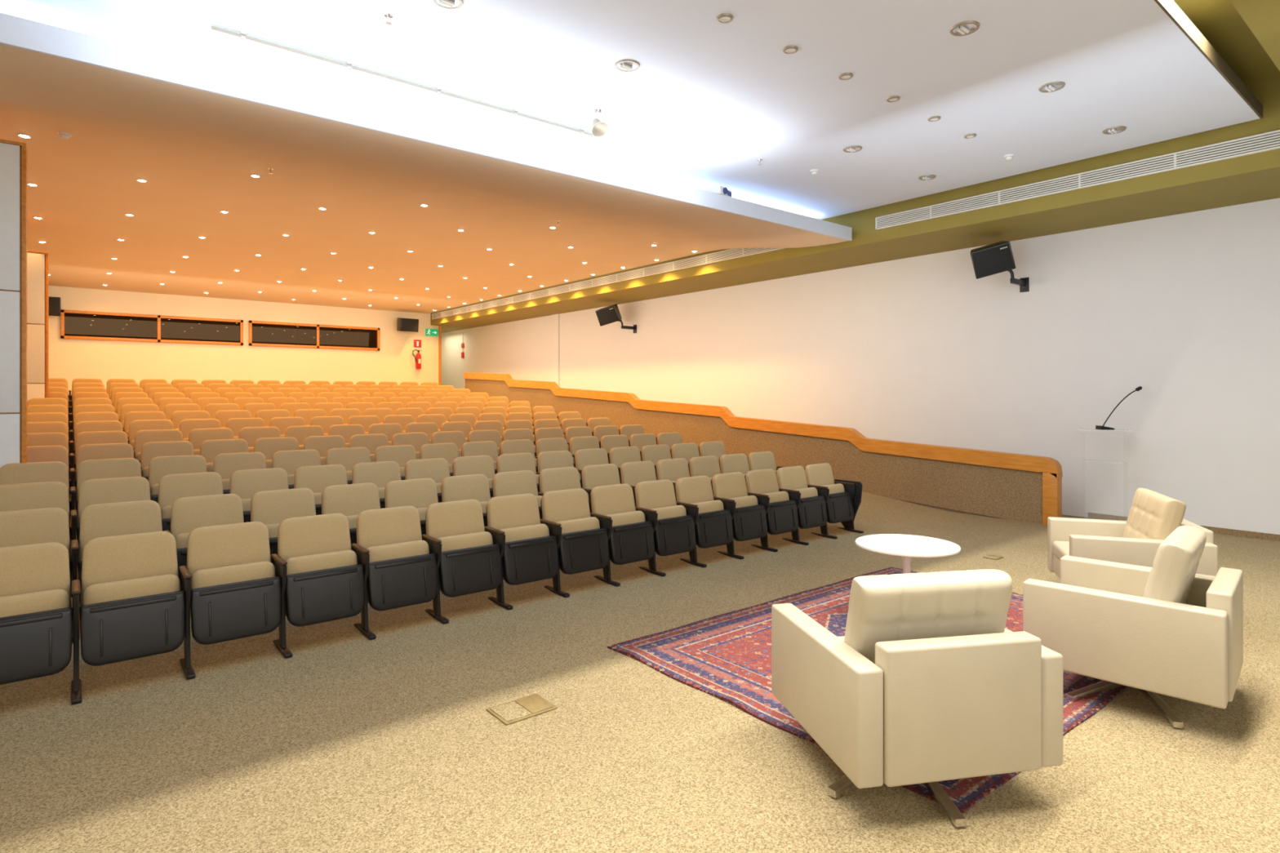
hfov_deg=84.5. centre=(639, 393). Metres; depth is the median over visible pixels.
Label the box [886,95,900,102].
recessed light
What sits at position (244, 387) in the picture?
seat
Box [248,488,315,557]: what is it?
seat
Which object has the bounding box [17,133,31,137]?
recessed light
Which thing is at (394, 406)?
seat
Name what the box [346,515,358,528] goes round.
seat cushion
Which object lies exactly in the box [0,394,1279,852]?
floor
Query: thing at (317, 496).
seat cushion
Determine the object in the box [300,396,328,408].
seat
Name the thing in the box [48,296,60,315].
speaker
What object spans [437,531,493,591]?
seat cushion
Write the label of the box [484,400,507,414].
seat
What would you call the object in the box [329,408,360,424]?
seat
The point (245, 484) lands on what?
seat
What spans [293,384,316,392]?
seat
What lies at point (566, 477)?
seat
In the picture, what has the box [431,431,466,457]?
seat
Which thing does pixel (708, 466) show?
seat
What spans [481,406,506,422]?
seat
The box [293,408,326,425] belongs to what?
seat
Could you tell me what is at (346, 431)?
seat
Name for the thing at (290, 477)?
seat cushion
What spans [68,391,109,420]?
seat
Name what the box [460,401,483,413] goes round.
seat
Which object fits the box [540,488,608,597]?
seat
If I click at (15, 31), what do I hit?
trim
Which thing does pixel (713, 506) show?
seat cushion
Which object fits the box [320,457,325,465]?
seat cushion
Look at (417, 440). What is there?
seat
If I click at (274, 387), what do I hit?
seat
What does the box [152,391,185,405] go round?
seat
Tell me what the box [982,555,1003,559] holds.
box
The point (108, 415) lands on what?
seat
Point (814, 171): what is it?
smoke detector
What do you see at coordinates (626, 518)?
seat cushion
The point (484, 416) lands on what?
seat
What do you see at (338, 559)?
seat cushion
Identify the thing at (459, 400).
seat
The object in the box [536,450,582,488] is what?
seat
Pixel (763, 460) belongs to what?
seat
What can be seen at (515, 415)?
seat
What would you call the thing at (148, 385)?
seat
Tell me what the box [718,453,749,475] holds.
seat
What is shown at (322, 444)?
seat
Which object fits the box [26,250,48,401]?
wall panel
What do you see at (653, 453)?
seat
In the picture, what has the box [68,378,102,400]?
seat
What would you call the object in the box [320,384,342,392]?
seat
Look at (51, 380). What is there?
seat
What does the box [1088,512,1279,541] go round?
baseboard
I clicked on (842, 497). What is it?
seat
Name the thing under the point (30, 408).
seat
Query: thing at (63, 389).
seat
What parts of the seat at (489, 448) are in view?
backrest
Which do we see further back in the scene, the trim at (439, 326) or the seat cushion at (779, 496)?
the trim at (439, 326)
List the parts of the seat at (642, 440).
backrest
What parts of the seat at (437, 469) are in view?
backrest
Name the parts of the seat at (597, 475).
armrest, backrest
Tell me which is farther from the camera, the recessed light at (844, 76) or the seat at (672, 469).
the seat at (672, 469)
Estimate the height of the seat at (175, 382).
0.801 m
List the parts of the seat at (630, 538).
armrest, backrest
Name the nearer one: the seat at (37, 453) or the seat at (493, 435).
the seat at (37, 453)
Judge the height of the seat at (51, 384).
0.801 m
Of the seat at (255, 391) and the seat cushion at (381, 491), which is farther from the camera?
the seat at (255, 391)
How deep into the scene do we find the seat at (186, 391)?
12.82 m
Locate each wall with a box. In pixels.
[48,285,438,394]
[441,197,1279,534]
[463,372,1062,524]
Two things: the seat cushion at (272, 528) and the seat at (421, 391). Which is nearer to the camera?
the seat cushion at (272, 528)
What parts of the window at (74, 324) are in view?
glass pane, glass pane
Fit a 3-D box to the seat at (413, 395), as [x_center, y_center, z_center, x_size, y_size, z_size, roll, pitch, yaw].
[-4.630,0.384,14.320,0.526,0.801,0.506,0,0,-39]
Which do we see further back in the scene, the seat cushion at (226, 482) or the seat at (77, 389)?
the seat at (77, 389)
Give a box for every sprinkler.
[267,168,273,173]
[383,13,393,24]
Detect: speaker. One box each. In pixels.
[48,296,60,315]
[396,317,418,332]
[595,303,636,333]
[969,240,1029,292]
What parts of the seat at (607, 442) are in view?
backrest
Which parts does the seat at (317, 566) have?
armrest, backrest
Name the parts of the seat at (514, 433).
backrest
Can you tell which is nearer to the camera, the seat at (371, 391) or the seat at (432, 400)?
the seat at (432, 400)
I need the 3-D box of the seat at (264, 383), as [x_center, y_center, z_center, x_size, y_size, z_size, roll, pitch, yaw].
[-7.935,0.123,15.114,0.526,0.801,0.506,0,0,-39]
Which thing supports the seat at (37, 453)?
on the floor
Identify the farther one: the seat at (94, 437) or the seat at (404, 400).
the seat at (404, 400)
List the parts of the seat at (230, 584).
armrest, backrest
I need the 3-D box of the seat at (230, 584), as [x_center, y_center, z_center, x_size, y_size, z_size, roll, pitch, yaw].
[-2.558,1.248,4.407,0.526,0.801,0.506,0,0,-39]
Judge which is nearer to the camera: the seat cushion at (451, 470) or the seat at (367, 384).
the seat cushion at (451, 470)
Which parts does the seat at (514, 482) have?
backrest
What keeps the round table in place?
on the rug
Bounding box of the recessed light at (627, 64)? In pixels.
[614,58,639,71]
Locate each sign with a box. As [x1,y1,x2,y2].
[413,339,421,347]
[425,328,438,336]
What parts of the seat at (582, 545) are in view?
armrest, backrest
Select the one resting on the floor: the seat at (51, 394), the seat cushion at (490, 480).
the seat at (51, 394)
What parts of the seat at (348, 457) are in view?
backrest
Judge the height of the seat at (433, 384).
0.801 m
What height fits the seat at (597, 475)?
0.801 m
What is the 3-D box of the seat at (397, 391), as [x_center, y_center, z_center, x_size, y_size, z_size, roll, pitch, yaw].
[-5.198,0.297,15.019,0.526,0.801,0.506,0,0,-39]
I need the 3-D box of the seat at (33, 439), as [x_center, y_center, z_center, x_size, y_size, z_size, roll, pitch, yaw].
[-6.197,0.817,7.248,0.526,0.801,0.506,0,0,-39]
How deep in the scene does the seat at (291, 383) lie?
15.55 m
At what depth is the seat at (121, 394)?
11.48 m
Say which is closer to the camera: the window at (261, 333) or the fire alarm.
the window at (261, 333)
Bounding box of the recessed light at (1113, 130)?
[1102,125,1126,134]
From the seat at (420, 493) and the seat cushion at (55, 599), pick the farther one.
the seat at (420, 493)
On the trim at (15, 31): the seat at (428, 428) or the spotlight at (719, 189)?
the spotlight at (719, 189)
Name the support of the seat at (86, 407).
on the floor
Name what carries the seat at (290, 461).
on the floor
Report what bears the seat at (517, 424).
on the floor
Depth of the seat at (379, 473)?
6.88 m
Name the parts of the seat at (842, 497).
armrest, backrest, armrest, panel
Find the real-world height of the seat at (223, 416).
0.801 m
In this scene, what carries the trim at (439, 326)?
attached to the wall at (69, 359)
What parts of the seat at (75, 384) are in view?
backrest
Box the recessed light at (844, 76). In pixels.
[838,72,853,79]
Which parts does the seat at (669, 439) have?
backrest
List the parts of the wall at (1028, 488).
post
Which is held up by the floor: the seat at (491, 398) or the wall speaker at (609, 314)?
the seat at (491, 398)
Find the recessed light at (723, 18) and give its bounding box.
[716,13,733,23]
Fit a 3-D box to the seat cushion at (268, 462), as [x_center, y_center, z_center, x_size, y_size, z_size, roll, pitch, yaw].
[-4.007,0.937,7.854,0.465,0.400,0.136,0,0,-39]
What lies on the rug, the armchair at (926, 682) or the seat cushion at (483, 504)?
the armchair at (926, 682)
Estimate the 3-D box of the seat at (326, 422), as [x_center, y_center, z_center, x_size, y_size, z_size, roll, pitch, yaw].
[-4.362,0.730,9.899,0.526,0.801,0.506,0,0,-39]
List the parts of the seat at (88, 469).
armrest, backrest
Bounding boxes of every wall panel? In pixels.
[0,138,26,467]
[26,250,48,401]
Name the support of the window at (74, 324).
in the wall at (69, 359)
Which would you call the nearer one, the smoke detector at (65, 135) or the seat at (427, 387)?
the smoke detector at (65, 135)
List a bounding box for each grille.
[401,318,418,331]
[595,306,617,325]
[972,243,1013,277]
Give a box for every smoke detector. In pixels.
[57,131,71,139]
[809,168,818,175]
[1004,153,1014,160]
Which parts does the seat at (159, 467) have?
backrest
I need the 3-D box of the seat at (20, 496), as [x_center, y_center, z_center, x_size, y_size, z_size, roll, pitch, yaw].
[-4.494,1.077,5.153,0.526,0.801,0.506,0,0,-39]
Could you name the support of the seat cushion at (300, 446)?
on the seat at (300, 433)
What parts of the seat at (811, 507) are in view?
armrest, backrest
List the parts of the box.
carpet lid, frame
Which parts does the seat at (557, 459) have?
backrest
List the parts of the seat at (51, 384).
backrest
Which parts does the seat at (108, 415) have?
backrest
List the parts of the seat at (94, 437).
backrest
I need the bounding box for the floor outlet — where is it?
[486,693,557,725]
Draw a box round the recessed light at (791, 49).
[782,44,798,53]
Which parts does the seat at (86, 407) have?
backrest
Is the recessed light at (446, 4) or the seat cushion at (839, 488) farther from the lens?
the seat cushion at (839, 488)
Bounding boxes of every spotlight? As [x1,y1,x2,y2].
[591,108,608,137]
[705,185,731,196]
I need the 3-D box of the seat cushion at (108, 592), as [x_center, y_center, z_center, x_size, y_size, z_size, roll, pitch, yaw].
[-2.938,1.282,4.085,0.465,0.400,0.136,0,0,-39]
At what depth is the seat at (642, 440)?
10.17 m
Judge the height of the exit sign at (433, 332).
0.220 m
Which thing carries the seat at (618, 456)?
on the floor
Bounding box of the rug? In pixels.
[607,567,1127,813]
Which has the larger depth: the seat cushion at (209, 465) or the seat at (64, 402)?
the seat at (64, 402)
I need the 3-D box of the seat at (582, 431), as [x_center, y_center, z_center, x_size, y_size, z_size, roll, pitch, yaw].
[-0.824,0.904,10.455,0.526,0.801,0.506,0,0,-39]
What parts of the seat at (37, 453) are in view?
backrest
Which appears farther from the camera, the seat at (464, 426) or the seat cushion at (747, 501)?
the seat at (464, 426)
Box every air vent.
[431,248,784,319]
[875,129,1279,229]
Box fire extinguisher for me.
[412,349,422,368]
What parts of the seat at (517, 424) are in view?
backrest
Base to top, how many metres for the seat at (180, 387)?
0.801 m
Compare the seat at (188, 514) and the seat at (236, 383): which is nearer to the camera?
the seat at (188, 514)
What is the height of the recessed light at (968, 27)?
0.026 m
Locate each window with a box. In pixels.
[60,309,243,345]
[248,320,379,350]
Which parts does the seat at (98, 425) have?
backrest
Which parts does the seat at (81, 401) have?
backrest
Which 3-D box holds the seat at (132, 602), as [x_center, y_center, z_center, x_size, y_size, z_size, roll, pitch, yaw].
[-2.958,1.248,4.082,0.526,0.801,0.506,0,0,-39]
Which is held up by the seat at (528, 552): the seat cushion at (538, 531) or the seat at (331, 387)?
the seat cushion at (538, 531)
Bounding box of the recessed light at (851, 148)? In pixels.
[843,145,862,152]
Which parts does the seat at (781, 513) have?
armrest, backrest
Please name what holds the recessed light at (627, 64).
in the ceiling at (707, 99)
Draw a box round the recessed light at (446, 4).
[433,0,463,8]
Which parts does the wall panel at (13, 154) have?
panel, panel, panel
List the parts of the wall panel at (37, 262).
panel, panel, panel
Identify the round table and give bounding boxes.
[855,533,960,573]
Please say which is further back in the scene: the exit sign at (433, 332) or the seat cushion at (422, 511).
the exit sign at (433, 332)
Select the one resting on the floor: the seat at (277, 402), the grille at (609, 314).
the seat at (277, 402)
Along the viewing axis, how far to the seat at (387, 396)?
14.12 m
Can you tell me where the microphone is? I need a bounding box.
[1095,386,1142,430]
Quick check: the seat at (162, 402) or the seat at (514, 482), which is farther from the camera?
the seat at (162, 402)
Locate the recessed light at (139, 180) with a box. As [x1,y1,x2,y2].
[136,178,146,182]
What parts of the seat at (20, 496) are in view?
backrest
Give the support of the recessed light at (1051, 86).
in the ceiling at (707, 99)
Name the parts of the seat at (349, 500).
backrest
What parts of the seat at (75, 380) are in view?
backrest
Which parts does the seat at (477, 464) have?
backrest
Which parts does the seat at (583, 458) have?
backrest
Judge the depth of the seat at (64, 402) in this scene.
10.17 m
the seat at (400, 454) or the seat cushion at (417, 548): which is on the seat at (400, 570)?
the seat cushion at (417, 548)
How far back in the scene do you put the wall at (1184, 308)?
9.91 m
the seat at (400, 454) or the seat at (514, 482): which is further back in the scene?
the seat at (400, 454)
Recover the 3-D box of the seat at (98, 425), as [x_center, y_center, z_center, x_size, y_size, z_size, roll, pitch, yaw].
[-6.364,0.730,8.272,0.526,0.801,0.506,0,0,-39]
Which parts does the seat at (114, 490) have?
armrest, backrest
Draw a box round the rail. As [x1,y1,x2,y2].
[211,25,595,137]
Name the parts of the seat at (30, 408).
backrest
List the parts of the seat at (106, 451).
armrest, backrest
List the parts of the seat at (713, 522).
armrest, backrest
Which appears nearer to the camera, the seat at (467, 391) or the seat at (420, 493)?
the seat at (420, 493)
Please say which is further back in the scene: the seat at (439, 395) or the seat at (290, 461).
the seat at (439, 395)
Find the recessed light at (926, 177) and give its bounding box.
[918,174,936,180]
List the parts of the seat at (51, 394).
backrest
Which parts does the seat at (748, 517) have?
armrest, backrest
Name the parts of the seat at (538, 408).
backrest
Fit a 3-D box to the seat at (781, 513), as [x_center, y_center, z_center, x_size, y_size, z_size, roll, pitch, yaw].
[1.446,1.248,7.661,0.526,0.801,0.506,0,0,-39]
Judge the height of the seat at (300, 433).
0.801 m
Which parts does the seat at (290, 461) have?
backrest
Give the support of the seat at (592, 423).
on the floor
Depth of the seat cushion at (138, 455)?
7.76 m
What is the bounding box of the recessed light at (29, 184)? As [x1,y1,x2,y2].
[26,182,38,186]
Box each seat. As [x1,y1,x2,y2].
[0,461,71,516]
[0,481,71,556]
[0,507,72,589]
[0,542,73,684]
[26,398,69,428]
[26,404,69,436]
[26,412,70,445]
[26,421,70,460]
[26,432,70,480]
[26,445,71,497]
[48,377,69,399]
[48,382,69,406]
[48,386,69,413]
[48,391,69,420]
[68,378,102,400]
[68,382,104,406]
[68,386,106,412]
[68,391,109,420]
[69,397,111,450]
[69,404,115,464]
[69,411,119,451]
[69,420,123,464]
[69,431,128,502]
[70,443,133,527]
[70,457,141,561]
[70,476,151,595]
[71,500,162,642]
[71,531,185,704]
[106,378,135,394]
[108,382,139,399]
[111,386,143,405]
[113,391,147,413]
[116,397,153,420]
[119,404,159,429]
[123,411,165,438]
[128,419,173,449]
[133,429,182,462]
[139,378,167,390]
[140,440,193,480]
[143,382,173,394]
[147,386,178,399]
[148,454,207,503]
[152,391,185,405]
[157,397,191,413]
[158,471,223,532]
[164,403,200,420]
[164,493,244,578]
[170,410,209,430]
[171,379,197,387]
[176,382,204,392]
[178,418,221,441]
[178,521,280,679]
[182,387,211,398]
[188,427,233,454]
[189,391,219,404]
[196,397,229,410]
[200,379,226,387]
[200,439,248,471]
[204,403,239,418]
[208,383,234,392]
[213,452,266,493]
[214,409,251,427]
[215,387,243,397]
[223,391,253,403]
[225,417,264,439]
[229,467,288,522]
[230,380,253,387]
[232,397,263,409]
[237,383,263,391]
[238,426,280,452]
[243,403,275,417]
[246,387,273,397]
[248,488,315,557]
[253,436,298,468]
[255,409,289,426]
[256,392,284,403]
[257,380,280,387]
[266,383,290,392]
[267,397,297,409]
[269,417,306,437]
[271,448,320,488]
[271,513,364,658]
[276,387,302,397]
[280,402,311,417]
[283,380,306,387]
[284,425,324,449]
[287,392,314,402]
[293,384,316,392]
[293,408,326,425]
[293,464,347,515]
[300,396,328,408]
[303,435,345,465]
[305,387,329,396]
[308,381,330,387]
[309,416,344,435]
[314,402,343,416]
[317,392,342,402]
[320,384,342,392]
[321,482,380,544]
[325,447,370,484]
[328,424,364,448]
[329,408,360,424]
[331,396,357,408]
[332,387,355,396]
[333,381,353,388]
[345,384,366,392]
[345,392,369,402]
[346,402,374,415]
[347,415,380,434]
[349,433,388,462]
[351,461,400,508]
[351,506,437,639]
[355,381,376,388]
[358,388,380,396]
[360,396,386,408]
[364,408,392,423]
[368,384,390,392]
[368,422,402,445]
[372,392,395,402]
[374,444,416,479]
[377,401,404,414]
[378,381,397,388]
[382,388,404,396]
[383,414,413,432]
[384,478,438,534]
[388,396,413,408]
[391,384,412,392]
[391,432,428,459]
[395,407,423,422]
[398,392,420,401]
[400,382,418,388]
[404,457,449,502]
[405,422,438,444]
[406,388,427,396]
[406,401,431,414]
[413,385,433,392]
[415,396,438,407]
[417,413,446,431]
[419,442,458,476]
[420,382,438,388]
[422,392,444,401]
[422,499,501,623]
[426,407,453,422]
[429,388,449,396]
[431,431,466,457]
[434,401,457,413]
[435,385,453,392]
[439,474,490,526]
[440,396,462,407]
[440,421,471,442]
[446,392,466,401]
[448,413,476,431]
[451,388,471,396]
[452,455,494,497]
[454,406,479,421]
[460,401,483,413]
[461,440,497,474]
[464,396,486,408]
[467,429,501,457]
[468,392,488,402]
[473,420,503,442]
[478,413,505,431]
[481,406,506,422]
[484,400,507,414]
[484,493,558,609]
[488,396,509,409]
[490,470,542,519]
[496,453,539,492]
[499,439,537,471]
[502,428,536,456]
[504,419,534,444]
[506,412,533,433]
[507,406,533,425]
[508,400,532,417]
[532,405,558,420]
[532,412,561,428]
[533,418,564,438]
[533,427,568,451]
[534,437,574,466]
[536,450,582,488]
[537,466,591,512]
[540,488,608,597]
[558,411,586,426]
[560,417,586,435]
[564,426,592,444]
[568,435,608,462]
[573,448,620,480]
[581,463,635,503]
[586,417,619,435]
[589,483,654,586]
[592,425,619,447]
[600,435,629,460]
[608,446,641,475]
[619,424,656,444]
[619,460,656,495]
[629,433,657,460]
[634,479,695,576]
[640,444,671,470]
[655,457,689,487]
[656,431,698,453]
[670,442,699,462]
[674,475,733,567]
[688,455,720,480]
[698,440,725,460]
[711,471,767,559]
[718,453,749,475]
[744,468,798,551]
[746,451,783,471]
[775,466,827,545]
[804,462,863,538]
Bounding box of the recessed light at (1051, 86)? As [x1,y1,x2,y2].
[1038,81,1065,92]
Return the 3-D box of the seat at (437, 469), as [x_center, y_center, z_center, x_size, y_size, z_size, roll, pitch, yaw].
[-2.091,1.077,7.106,0.526,0.801,0.506,0,0,-39]
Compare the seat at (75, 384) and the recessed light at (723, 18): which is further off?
the seat at (75, 384)
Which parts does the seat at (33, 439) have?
backrest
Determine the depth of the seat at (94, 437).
7.67 m
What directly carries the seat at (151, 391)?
on the floor
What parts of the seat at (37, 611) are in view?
backrest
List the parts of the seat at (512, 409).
backrest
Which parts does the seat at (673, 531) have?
armrest, backrest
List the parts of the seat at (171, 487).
backrest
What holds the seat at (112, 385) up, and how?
on the floor
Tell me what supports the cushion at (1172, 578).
on the armchair at (1166, 628)
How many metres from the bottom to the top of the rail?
0.055 m
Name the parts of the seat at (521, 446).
backrest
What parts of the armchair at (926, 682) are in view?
armrest, leg, leg, panel, armrest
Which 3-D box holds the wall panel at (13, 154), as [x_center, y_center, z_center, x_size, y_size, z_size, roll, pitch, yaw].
[-5.812,-0.396,5.740,1.230,3.494,0.230,0,0,-39]
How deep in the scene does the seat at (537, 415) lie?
12.27 m
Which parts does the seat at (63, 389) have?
backrest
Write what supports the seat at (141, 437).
on the floor
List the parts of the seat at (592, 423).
backrest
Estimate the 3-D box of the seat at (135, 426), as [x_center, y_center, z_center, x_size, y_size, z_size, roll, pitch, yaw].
[-5.964,0.730,8.598,0.526,0.801,0.506,0,0,-39]
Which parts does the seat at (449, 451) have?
backrest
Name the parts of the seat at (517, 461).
backrest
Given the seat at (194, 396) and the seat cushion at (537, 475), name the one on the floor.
the seat at (194, 396)
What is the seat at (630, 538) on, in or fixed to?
on the floor
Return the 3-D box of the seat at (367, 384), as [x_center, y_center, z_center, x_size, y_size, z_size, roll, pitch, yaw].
[-6.333,0.123,16.416,0.526,0.801,0.506,0,0,-39]
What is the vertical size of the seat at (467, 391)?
0.801 m
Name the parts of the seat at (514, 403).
backrest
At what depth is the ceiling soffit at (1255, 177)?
9.14 m
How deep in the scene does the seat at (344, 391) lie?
14.48 m
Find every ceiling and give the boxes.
[0,0,1259,219]
[0,44,848,313]
[1173,0,1279,85]
[1229,0,1279,71]
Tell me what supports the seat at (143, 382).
on the floor
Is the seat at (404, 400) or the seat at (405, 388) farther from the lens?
the seat at (405, 388)
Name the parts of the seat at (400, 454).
backrest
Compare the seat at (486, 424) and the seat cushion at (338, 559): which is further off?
the seat at (486, 424)
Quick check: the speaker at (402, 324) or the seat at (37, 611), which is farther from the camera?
the speaker at (402, 324)
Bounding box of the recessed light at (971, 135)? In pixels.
[964,133,976,138]
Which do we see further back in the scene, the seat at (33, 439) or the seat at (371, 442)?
the seat at (371, 442)
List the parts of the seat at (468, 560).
armrest, backrest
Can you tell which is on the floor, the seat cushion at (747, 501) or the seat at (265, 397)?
the seat at (265, 397)
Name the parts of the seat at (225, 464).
backrest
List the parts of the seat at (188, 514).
backrest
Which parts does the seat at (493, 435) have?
backrest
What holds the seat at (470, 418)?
on the floor
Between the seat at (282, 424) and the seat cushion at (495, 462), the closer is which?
the seat cushion at (495, 462)
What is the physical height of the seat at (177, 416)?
0.801 m
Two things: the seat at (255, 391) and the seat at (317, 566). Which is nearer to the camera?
the seat at (317, 566)
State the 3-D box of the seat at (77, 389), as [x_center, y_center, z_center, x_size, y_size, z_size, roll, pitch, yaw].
[-9.202,0.297,11.764,0.526,0.801,0.506,0,0,-39]
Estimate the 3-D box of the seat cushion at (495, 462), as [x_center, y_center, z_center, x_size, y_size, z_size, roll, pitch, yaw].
[-1.838,1.024,8.458,0.465,0.400,0.136,0,0,-39]
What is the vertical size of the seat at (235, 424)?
0.801 m
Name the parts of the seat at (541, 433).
backrest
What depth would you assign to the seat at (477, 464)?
7.53 m
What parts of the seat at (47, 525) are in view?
backrest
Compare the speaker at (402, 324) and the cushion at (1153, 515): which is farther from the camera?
the speaker at (402, 324)
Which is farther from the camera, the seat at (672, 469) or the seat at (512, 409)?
the seat at (512, 409)
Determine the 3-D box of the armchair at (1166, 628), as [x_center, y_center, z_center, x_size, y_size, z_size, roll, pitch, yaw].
[2.745,1.196,3.916,0.885,0.886,0.894,0,0,44]
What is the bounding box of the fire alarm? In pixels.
[461,333,464,358]
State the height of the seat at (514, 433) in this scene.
0.801 m
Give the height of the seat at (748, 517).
0.801 m
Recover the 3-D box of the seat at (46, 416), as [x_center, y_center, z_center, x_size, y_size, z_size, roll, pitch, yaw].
[-7.332,0.644,8.645,0.526,0.801,0.506,0,0,-39]
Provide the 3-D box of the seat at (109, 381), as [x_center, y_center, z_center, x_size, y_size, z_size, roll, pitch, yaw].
[-9.937,0.123,13.487,0.526,0.801,0.506,0,0,-39]
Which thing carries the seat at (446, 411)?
on the floor
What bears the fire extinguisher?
attached to the wall at (69, 359)
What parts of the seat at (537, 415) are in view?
backrest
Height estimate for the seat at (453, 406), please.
0.801 m
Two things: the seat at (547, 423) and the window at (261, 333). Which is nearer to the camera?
the seat at (547, 423)
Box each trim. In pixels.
[0,12,852,240]
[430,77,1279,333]
[438,325,441,385]
[1154,0,1262,119]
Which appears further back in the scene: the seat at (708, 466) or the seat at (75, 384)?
the seat at (75, 384)
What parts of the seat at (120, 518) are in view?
armrest, backrest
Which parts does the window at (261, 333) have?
glass pane, glass pane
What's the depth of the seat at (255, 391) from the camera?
13.49 m
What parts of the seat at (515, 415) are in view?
backrest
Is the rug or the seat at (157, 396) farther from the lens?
the seat at (157, 396)
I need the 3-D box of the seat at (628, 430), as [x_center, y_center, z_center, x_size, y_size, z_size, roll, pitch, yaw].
[0.001,0.904,11.125,0.586,0.801,0.506,0,0,-39]
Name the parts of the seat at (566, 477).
backrest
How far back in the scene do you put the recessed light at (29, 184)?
8.58 m
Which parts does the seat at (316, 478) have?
backrest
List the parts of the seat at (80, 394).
backrest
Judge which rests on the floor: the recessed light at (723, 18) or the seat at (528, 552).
the seat at (528, 552)
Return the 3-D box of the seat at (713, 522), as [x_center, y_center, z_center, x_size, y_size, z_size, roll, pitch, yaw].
[0.646,1.248,7.010,0.526,0.801,0.506,0,0,-39]
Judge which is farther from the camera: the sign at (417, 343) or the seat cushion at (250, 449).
the sign at (417, 343)
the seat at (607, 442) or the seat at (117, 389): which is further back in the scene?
the seat at (117, 389)
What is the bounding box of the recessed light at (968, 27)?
[949,20,980,35]
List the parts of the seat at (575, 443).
backrest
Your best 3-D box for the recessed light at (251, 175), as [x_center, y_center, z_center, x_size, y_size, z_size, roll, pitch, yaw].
[-4.507,-2.541,8.257,0.112,0.018,0.112,0,0,-39]
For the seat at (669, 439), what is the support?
on the floor
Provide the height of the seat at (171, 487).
0.801 m
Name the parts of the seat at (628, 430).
backrest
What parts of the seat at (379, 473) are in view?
backrest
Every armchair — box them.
[771,568,1062,826]
[1022,525,1243,728]
[1047,488,1217,578]
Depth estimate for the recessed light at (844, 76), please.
5.87 m
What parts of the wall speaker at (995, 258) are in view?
wall plate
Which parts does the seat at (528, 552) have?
armrest, backrest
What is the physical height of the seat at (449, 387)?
0.801 m
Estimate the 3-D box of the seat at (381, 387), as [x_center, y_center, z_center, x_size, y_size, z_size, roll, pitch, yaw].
[-5.765,0.210,15.717,0.526,0.801,0.506,0,0,-39]
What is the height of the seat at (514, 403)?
0.801 m
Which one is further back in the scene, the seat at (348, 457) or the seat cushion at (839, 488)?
the seat cushion at (839, 488)
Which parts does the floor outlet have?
carpet lid, metal lid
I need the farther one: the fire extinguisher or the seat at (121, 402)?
the fire extinguisher
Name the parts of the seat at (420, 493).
backrest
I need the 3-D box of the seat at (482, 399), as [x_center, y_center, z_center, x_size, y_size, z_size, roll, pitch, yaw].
[-3.262,0.470,14.273,0.526,0.801,0.506,0,0,-39]
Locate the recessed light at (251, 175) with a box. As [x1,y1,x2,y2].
[249,173,260,177]
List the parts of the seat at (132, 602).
armrest, backrest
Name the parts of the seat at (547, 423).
backrest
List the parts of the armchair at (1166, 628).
leg, armrest, armrest, leg, panel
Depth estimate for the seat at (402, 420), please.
10.68 m
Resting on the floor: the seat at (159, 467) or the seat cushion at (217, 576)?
the seat at (159, 467)
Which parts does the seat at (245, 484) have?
backrest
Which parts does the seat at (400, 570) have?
armrest, backrest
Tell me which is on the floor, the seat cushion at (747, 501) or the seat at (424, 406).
the seat at (424, 406)
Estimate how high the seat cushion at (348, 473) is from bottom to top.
0.400 m
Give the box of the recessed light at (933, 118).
[927,115,941,121]
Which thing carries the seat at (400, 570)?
on the floor
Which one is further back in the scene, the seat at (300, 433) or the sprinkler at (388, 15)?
the seat at (300, 433)
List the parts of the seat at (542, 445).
backrest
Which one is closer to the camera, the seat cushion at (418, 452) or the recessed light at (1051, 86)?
the recessed light at (1051, 86)
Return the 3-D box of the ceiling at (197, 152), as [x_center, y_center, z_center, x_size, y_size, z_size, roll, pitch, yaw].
[-6.179,-2.430,12.954,11.150,0.360,15.700,0,0,-39]
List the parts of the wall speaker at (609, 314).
wall plate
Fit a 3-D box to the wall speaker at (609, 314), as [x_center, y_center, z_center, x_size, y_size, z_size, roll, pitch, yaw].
[-0.599,-1.771,16.689,0.880,0.682,0.578,0,0,-39]
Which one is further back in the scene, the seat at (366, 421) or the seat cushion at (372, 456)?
the seat at (366, 421)
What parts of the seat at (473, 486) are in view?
backrest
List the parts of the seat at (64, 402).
backrest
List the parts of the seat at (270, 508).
backrest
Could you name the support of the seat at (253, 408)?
on the floor
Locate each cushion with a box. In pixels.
[0,589,69,617]
[80,545,84,559]
[82,573,180,605]
[129,440,134,447]
[135,452,141,460]
[142,466,148,475]
[150,484,158,495]
[160,505,171,519]
[174,532,191,548]
[191,561,275,631]
[193,449,199,454]
[206,462,213,471]
[222,479,230,489]
[241,498,251,511]
[248,447,253,452]
[265,523,279,537]
[266,459,271,468]
[284,550,357,616]
[287,474,293,484]
[298,444,303,449]
[313,493,321,504]
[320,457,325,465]
[346,471,351,480]
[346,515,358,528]
[366,540,429,603]
[369,453,374,462]
[377,487,385,498]
[400,466,404,476]
[415,451,419,459]
[417,507,426,520]
[435,482,441,493]
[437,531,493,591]
[448,463,453,472]
[457,449,461,457]
[480,501,488,513]
[487,478,493,488]
[493,461,496,469]
[499,524,549,579]
[535,474,538,484]
[535,495,542,506]
[555,516,599,569]
[604,511,645,560]
[650,505,686,519]
[692,500,724,513]
[728,495,758,507]
[762,491,789,502]
[794,487,817,497]
[821,483,844,493]
[837,635,844,641]
[844,568,1012,663]
[1052,541,1069,559]
[1122,488,1186,539]
[1142,525,1206,604]
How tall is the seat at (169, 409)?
0.801 m
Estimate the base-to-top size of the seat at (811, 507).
0.801 m

